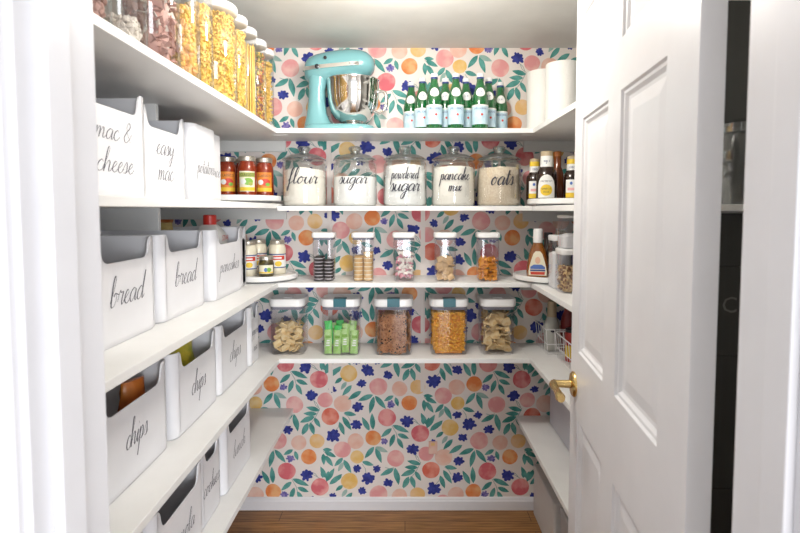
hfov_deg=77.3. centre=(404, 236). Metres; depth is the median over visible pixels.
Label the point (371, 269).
cookie
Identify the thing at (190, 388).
storage bin
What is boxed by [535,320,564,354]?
wire basket
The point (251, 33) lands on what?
pasta canister
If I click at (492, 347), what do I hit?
cracker
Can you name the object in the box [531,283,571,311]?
shelf
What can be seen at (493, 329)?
cracker
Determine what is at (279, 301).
canister
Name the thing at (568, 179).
sauce bottle
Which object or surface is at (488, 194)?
rolled oats
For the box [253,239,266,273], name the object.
jar
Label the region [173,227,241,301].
storage bin
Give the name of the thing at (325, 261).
cookie
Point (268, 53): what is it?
pasta canister
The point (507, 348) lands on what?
cracker
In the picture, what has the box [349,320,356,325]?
bar
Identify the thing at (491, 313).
cracker
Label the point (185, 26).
pasta
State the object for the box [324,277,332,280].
cookie
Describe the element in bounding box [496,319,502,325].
cracker
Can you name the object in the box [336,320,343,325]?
bar
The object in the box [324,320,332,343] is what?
bar
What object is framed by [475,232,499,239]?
food container
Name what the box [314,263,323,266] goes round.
cookie
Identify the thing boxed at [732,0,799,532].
trim
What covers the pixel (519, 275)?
turntable
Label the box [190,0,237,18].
pasta canister
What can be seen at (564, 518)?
storage box
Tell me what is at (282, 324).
chip
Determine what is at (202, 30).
pasta
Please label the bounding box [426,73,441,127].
water bottle
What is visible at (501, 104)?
water bottle
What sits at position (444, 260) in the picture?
cracker
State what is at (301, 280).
shelf
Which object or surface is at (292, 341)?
chip
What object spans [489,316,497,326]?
cracker
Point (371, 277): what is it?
cookie
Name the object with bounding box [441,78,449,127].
water bottle
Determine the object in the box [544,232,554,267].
jar
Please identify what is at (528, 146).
trim
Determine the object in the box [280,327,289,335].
chip
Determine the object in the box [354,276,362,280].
cookie
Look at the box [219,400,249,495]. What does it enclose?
storage bin
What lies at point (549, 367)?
shelf
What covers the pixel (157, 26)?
pasta
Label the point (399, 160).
glass jar
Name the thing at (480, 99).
water bottle
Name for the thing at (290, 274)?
turntable
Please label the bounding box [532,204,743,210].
shelf
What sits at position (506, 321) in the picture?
cracker
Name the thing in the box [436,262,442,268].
cracker
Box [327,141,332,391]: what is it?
shelf standard
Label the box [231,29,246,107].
pasta
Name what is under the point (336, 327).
bar
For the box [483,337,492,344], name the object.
cracker
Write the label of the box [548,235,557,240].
clear container
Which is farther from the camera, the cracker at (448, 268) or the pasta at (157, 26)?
the cracker at (448, 268)
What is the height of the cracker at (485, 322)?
0.030 m
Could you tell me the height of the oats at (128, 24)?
0.061 m
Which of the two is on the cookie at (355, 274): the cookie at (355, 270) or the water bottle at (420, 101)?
the cookie at (355, 270)
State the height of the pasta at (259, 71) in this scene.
0.294 m
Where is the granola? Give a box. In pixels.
[557,264,572,291]
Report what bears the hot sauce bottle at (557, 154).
on the turntable at (541, 201)
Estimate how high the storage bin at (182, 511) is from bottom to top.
0.266 m
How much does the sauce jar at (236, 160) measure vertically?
0.193 m
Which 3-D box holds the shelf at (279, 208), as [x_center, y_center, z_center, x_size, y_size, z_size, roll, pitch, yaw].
[-0.001,-0.140,2.456,1.182,0.022,0.280,0,3,0]
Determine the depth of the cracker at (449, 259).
2.38 m
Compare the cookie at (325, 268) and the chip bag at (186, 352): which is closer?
the chip bag at (186, 352)
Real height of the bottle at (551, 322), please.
0.245 m
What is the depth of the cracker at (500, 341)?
2.43 m
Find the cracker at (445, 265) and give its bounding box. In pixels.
[443,262,449,267]
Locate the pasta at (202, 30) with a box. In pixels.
[184,1,211,85]
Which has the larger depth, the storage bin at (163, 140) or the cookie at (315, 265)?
the cookie at (315, 265)
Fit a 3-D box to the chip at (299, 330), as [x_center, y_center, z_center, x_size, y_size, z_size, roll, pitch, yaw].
[-0.520,0.461,2.435,0.049,0.045,0.017,1,3,23]
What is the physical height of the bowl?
0.219 m
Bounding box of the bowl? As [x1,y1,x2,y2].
[326,74,387,123]
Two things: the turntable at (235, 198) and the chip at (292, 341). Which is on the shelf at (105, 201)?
the turntable at (235, 198)
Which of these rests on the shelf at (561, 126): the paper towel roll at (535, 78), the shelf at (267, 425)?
the paper towel roll at (535, 78)
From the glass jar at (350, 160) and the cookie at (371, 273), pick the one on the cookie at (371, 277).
the cookie at (371, 273)
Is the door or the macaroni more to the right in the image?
the door
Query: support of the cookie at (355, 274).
on the cookie at (355, 278)
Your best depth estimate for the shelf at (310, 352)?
2.41 m
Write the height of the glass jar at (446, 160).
0.288 m
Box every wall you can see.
[161,48,576,496]
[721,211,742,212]
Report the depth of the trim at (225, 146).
2.56 m
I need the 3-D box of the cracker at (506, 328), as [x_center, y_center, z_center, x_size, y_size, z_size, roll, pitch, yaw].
[0.490,0.450,2.434,0.048,0.041,0.037,2,4,30]
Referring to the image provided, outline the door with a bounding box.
[549,0,727,532]
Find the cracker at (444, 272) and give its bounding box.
[442,268,449,274]
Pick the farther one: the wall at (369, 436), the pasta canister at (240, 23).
the wall at (369, 436)
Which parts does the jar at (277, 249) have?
lid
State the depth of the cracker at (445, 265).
2.39 m
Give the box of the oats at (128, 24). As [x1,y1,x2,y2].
[103,12,142,40]
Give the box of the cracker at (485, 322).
[483,320,490,326]
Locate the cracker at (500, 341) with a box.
[496,338,504,344]
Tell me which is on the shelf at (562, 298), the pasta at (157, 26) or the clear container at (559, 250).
the clear container at (559, 250)
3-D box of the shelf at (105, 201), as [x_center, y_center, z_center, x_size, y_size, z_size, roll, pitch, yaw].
[-0.946,-0.105,1.615,0.708,0.022,1.963,0,3,0]
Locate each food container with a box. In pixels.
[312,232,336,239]
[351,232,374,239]
[392,232,415,239]
[433,232,456,239]
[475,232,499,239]
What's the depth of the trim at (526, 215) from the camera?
2.58 m
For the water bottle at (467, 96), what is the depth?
2.40 m
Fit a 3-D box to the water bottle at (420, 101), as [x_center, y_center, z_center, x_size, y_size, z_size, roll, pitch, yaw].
[0.084,-0.637,2.424,0.077,0.260,0.077,0,3,-2]
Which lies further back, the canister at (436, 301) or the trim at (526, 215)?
the trim at (526, 215)
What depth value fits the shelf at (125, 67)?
1.47 m
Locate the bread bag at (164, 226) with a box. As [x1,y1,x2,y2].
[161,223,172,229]
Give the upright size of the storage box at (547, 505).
0.265 m
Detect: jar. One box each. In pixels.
[220,156,236,194]
[235,158,238,194]
[237,156,256,194]
[246,240,256,275]
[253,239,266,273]
[256,157,273,195]
[258,255,273,276]
[269,240,285,274]
[282,146,326,205]
[333,146,376,205]
[383,146,426,202]
[432,146,474,205]
[477,146,520,184]
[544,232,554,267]
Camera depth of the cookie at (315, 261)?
2.37 m
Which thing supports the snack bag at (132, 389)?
in the storage bin at (136, 434)
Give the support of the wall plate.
attached to the wall at (369, 436)
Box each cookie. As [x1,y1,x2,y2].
[314,256,323,259]
[314,260,323,263]
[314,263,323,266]
[314,267,323,270]
[314,270,323,273]
[314,277,323,280]
[324,260,332,263]
[324,267,332,270]
[324,270,332,273]
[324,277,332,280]
[354,256,362,260]
[354,260,362,264]
[354,264,362,268]
[354,268,362,272]
[354,272,362,276]
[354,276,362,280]
[363,252,372,256]
[363,256,372,260]
[363,260,372,264]
[363,264,372,268]
[363,268,372,272]
[363,272,372,276]
[363,276,372,280]
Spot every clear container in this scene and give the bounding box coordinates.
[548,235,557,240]
[555,247,572,254]
[557,215,573,217]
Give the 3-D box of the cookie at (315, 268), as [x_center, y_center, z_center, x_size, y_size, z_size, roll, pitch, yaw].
[-0.412,0.150,2.393,0.045,0.016,0.045,0,3,-5]
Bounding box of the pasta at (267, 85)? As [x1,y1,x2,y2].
[261,60,272,122]
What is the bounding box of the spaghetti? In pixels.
[242,42,255,114]
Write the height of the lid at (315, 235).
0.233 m
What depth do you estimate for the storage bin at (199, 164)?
1.74 m
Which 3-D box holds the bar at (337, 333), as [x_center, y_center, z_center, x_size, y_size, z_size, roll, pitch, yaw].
[-0.328,0.508,2.418,0.042,0.117,0.018,0,3,2]
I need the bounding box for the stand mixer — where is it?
[303,49,387,127]
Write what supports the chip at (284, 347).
in the canister at (279, 301)
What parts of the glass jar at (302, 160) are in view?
lid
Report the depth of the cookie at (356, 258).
2.37 m
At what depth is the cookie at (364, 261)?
2.37 m
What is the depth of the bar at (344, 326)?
2.44 m
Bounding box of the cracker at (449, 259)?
[446,257,452,262]
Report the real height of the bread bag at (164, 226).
0.278 m
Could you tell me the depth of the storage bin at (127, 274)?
1.33 m
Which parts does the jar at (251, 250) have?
lid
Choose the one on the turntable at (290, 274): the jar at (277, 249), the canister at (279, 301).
the jar at (277, 249)
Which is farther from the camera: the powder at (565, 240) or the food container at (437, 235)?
the food container at (437, 235)
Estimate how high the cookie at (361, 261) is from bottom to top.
0.018 m
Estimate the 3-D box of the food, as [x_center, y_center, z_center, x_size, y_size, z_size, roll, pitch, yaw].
[-0.661,-0.589,1.005,0.101,0.305,0.104,-3,4,-42]
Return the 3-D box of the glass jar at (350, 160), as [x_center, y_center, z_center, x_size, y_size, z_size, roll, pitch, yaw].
[-0.242,-0.293,2.424,0.210,0.288,0.211,0,3,0]
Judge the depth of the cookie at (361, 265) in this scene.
2.37 m
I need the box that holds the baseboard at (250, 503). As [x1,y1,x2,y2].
[240,497,533,509]
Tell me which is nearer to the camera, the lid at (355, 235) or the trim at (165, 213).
the lid at (355, 235)
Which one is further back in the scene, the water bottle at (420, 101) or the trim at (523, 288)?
the trim at (523, 288)
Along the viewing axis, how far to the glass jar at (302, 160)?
2.36 m
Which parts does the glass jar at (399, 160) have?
lid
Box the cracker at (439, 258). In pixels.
[436,256,442,262]
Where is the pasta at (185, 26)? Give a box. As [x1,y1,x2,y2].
[168,2,197,75]
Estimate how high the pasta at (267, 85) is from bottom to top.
0.291 m
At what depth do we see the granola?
2.04 m
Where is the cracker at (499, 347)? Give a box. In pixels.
[496,345,503,349]
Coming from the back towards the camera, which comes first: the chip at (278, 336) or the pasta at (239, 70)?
the chip at (278, 336)
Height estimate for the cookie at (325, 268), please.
0.016 m
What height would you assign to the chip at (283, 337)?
0.043 m
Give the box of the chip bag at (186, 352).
[168,340,194,365]
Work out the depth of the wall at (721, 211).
2.14 m
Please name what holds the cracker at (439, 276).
in the food container at (437, 235)
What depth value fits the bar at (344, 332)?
2.42 m
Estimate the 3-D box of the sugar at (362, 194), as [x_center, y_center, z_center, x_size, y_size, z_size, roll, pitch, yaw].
[-0.242,-0.222,2.429,0.204,0.138,0.204,0,3,0]
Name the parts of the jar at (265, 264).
lid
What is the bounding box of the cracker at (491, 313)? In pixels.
[485,312,492,319]
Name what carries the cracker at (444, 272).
in the food container at (437, 235)
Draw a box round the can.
[565,327,571,361]
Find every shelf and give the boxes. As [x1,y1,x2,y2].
[93,13,288,140]
[99,195,290,208]
[104,282,278,392]
[109,343,285,532]
[202,408,292,532]
[276,128,532,140]
[277,206,531,210]
[278,275,530,286]
[279,343,529,362]
[516,416,568,515]
[517,343,570,410]
[521,102,575,140]
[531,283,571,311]
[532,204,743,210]
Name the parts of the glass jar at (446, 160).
lid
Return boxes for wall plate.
[429,441,436,453]
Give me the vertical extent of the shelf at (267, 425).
0.022 m
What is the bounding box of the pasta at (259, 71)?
[255,50,264,119]
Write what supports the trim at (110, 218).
attached to the wall at (369, 436)
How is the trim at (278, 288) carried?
attached to the wall at (369, 436)
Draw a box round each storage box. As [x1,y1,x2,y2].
[534,464,561,532]
[560,507,567,532]
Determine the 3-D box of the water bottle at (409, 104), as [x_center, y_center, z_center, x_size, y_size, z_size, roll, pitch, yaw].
[0.031,-0.641,2.504,0.077,0.260,0.077,0,3,6]
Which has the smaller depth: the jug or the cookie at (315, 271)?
the jug
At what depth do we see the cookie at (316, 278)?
2.38 m
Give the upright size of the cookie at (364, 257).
0.018 m
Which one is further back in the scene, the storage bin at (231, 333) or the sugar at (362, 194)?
the sugar at (362, 194)
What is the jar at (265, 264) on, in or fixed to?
on the turntable at (290, 274)
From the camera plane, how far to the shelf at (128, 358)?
1.37 m
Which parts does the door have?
handle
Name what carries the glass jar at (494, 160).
on the shelf at (279, 208)
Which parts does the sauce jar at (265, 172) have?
lid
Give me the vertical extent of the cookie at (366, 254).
0.018 m
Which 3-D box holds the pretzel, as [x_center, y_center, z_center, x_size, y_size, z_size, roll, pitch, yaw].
[-0.056,0.464,2.474,0.171,0.203,0.149,0,3,0]
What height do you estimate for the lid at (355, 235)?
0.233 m
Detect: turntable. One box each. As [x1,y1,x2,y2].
[221,195,280,202]
[246,269,297,282]
[513,270,548,283]
[527,198,573,205]
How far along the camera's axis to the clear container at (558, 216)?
2.02 m
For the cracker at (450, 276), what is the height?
0.041 m
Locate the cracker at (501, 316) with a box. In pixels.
[494,312,503,320]
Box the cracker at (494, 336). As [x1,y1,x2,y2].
[491,331,499,338]
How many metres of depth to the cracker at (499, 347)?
2.42 m
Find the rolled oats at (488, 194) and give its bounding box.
[477,166,519,205]
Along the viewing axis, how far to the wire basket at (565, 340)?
2.29 m
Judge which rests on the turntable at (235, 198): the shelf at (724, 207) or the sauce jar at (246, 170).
the sauce jar at (246, 170)
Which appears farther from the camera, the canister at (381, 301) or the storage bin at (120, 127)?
the canister at (381, 301)
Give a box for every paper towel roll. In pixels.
[527,68,545,127]
[545,60,576,120]
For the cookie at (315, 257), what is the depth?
2.38 m
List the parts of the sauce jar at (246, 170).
lid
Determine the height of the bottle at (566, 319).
0.290 m
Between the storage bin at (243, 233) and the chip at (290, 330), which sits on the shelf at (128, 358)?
the storage bin at (243, 233)
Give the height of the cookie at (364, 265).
0.018 m
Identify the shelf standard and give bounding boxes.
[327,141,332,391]
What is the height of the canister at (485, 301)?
0.276 m
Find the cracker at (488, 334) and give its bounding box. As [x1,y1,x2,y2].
[485,331,490,339]
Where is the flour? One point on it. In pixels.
(301, 194)
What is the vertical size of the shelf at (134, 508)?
0.022 m
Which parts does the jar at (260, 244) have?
lid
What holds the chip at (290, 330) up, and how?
in the canister at (279, 301)
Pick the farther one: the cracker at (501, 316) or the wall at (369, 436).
the wall at (369, 436)
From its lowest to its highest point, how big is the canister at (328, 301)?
0.278 m
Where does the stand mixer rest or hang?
on the shelf at (294, 134)
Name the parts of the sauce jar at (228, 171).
lid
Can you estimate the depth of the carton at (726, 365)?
1.87 m
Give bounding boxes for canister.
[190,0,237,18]
[233,14,247,29]
[240,26,256,40]
[245,38,266,50]
[258,48,273,59]
[269,294,308,309]
[321,294,361,309]
[374,294,412,309]
[428,294,467,309]
[477,294,515,309]
[724,118,746,135]
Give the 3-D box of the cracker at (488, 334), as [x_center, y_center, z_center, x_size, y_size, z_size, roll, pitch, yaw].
[0.410,0.479,2.434,0.046,0.041,0.020,-1,3,-12]
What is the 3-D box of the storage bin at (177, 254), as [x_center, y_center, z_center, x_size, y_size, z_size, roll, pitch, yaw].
[-0.900,0.118,1.645,0.361,0.266,0.328,0,3,0]
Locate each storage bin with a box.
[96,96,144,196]
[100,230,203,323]
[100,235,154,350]
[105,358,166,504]
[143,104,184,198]
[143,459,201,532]
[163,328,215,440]
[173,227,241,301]
[183,122,214,200]
[188,226,245,286]
[201,437,219,528]
[213,309,246,395]
[214,134,220,200]
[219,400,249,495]
[244,302,258,366]
[550,388,569,449]
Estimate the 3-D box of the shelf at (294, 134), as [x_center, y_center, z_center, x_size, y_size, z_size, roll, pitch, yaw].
[-0.001,-0.496,2.437,1.182,0.022,0.280,0,3,0]
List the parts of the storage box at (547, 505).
lid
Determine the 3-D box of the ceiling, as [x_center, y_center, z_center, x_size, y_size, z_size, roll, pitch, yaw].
[0.050,-0.950,1.543,2.900,0.080,2.215,0,3,0]
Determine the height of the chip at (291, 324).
0.048 m
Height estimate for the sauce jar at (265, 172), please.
0.193 m
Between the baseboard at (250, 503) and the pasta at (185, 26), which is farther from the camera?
the baseboard at (250, 503)
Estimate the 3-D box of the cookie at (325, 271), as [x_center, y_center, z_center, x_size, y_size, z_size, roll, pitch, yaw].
[-0.366,0.167,2.394,0.045,0.016,0.045,0,3,-8]
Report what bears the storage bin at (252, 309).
on the shelf at (134, 508)
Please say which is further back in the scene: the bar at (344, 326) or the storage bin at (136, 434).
the bar at (344, 326)
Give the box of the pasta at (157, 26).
[121,0,179,62]
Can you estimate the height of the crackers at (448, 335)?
0.210 m
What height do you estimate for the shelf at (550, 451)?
0.022 m
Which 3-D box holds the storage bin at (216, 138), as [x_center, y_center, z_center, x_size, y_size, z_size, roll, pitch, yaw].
[-0.895,-0.269,1.974,0.301,0.266,0.135,0,3,0]
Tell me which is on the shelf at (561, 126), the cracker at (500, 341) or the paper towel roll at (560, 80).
the paper towel roll at (560, 80)
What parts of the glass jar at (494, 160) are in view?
lid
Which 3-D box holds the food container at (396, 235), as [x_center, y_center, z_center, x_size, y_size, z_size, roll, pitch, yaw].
[-0.005,0.093,2.414,0.110,0.233,0.110,0,3,0]
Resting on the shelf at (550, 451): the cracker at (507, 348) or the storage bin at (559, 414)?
the storage bin at (559, 414)
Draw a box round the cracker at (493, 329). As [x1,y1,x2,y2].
[490,325,498,333]
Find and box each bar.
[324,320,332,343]
[324,330,331,353]
[333,330,340,353]
[334,325,341,329]
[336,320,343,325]
[341,329,348,352]
[342,324,349,346]
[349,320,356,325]
[349,325,355,343]
[350,330,358,353]
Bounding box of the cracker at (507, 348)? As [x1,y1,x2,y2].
[504,344,511,351]
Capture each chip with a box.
[273,333,281,339]
[273,339,282,347]
[279,322,287,328]
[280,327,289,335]
[281,334,289,340]
[281,345,289,351]
[285,328,293,333]
[286,338,294,345]
[287,321,294,328]
[288,344,295,351]
[292,333,301,339]
[294,327,302,336]
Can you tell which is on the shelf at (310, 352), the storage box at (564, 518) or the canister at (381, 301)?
the canister at (381, 301)
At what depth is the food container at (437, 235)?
2.36 m
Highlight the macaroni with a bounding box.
[209,9,235,99]
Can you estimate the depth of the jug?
2.03 m
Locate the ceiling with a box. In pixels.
[104,0,750,47]
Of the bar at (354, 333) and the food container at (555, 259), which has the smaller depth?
the food container at (555, 259)
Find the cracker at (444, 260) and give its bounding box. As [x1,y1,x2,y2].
[441,255,447,262]
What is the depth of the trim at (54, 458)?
0.52 m
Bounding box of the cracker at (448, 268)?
[446,267,453,273]
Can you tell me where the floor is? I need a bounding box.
[227,510,541,532]
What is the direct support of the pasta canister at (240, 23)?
on the shelf at (125, 67)
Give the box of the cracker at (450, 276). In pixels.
[447,273,454,280]
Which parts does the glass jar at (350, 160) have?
lid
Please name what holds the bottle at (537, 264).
on the turntable at (519, 275)
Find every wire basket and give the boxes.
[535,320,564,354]
[555,331,570,370]
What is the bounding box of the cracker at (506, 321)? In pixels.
[502,317,510,325]
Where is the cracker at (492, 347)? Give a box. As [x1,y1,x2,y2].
[489,343,496,349]
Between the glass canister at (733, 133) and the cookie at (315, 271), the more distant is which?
the cookie at (315, 271)
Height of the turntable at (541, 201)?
0.033 m
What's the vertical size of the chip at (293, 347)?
0.026 m
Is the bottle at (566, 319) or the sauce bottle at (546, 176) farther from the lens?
the bottle at (566, 319)
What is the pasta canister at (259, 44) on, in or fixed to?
on the shelf at (125, 67)
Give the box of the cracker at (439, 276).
[436,273,442,279]
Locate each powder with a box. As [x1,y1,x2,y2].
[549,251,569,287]
[558,233,572,247]
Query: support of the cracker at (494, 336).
in the canister at (485, 301)
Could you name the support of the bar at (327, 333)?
in the canister at (328, 301)
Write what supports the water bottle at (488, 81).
on the shelf at (294, 134)
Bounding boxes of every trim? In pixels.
[0,0,109,532]
[99,208,160,230]
[144,104,157,120]
[160,209,286,218]
[220,141,285,151]
[275,287,287,289]
[522,211,573,220]
[522,287,534,289]
[523,141,574,151]
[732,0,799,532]
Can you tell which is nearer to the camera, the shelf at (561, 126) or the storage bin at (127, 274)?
the storage bin at (127, 274)
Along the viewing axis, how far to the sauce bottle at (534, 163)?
2.35 m
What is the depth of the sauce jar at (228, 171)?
2.34 m
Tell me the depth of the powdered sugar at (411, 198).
2.35 m
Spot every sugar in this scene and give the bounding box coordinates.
[334,176,375,205]
[384,164,425,205]
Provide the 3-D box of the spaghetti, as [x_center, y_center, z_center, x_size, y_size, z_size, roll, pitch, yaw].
[-0.646,-0.630,2.005,0.087,0.279,0.085,1,3,22]
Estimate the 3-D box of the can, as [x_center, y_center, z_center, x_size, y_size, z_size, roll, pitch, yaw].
[0.775,0.497,2.305,0.072,0.149,0.072,0,3,0]
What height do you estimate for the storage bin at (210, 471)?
0.266 m
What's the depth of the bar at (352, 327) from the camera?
2.43 m
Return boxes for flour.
[283,167,325,205]
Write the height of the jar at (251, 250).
0.167 m
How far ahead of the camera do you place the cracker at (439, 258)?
2.38 m
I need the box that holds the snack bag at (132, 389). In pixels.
[117,376,144,412]
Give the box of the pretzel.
[376,310,410,354]
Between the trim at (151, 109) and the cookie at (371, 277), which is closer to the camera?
the trim at (151, 109)
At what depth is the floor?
2.56 m
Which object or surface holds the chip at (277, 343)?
in the canister at (279, 301)
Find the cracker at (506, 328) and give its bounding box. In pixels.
[501,326,509,332]
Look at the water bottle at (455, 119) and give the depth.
2.32 m
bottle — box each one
[403,82,415,127]
[414,78,427,127]
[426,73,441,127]
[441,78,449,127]
[447,73,463,127]
[462,78,471,127]
[472,73,487,127]
[485,78,495,127]
[495,82,507,127]
[526,159,539,199]
[526,229,548,277]
[536,151,556,198]
[544,300,558,350]
[553,151,563,197]
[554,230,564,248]
[560,308,571,351]
[563,156,574,197]
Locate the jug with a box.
[197,215,228,243]
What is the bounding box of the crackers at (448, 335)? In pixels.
[430,310,465,352]
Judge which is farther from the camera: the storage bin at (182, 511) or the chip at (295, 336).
the chip at (295, 336)

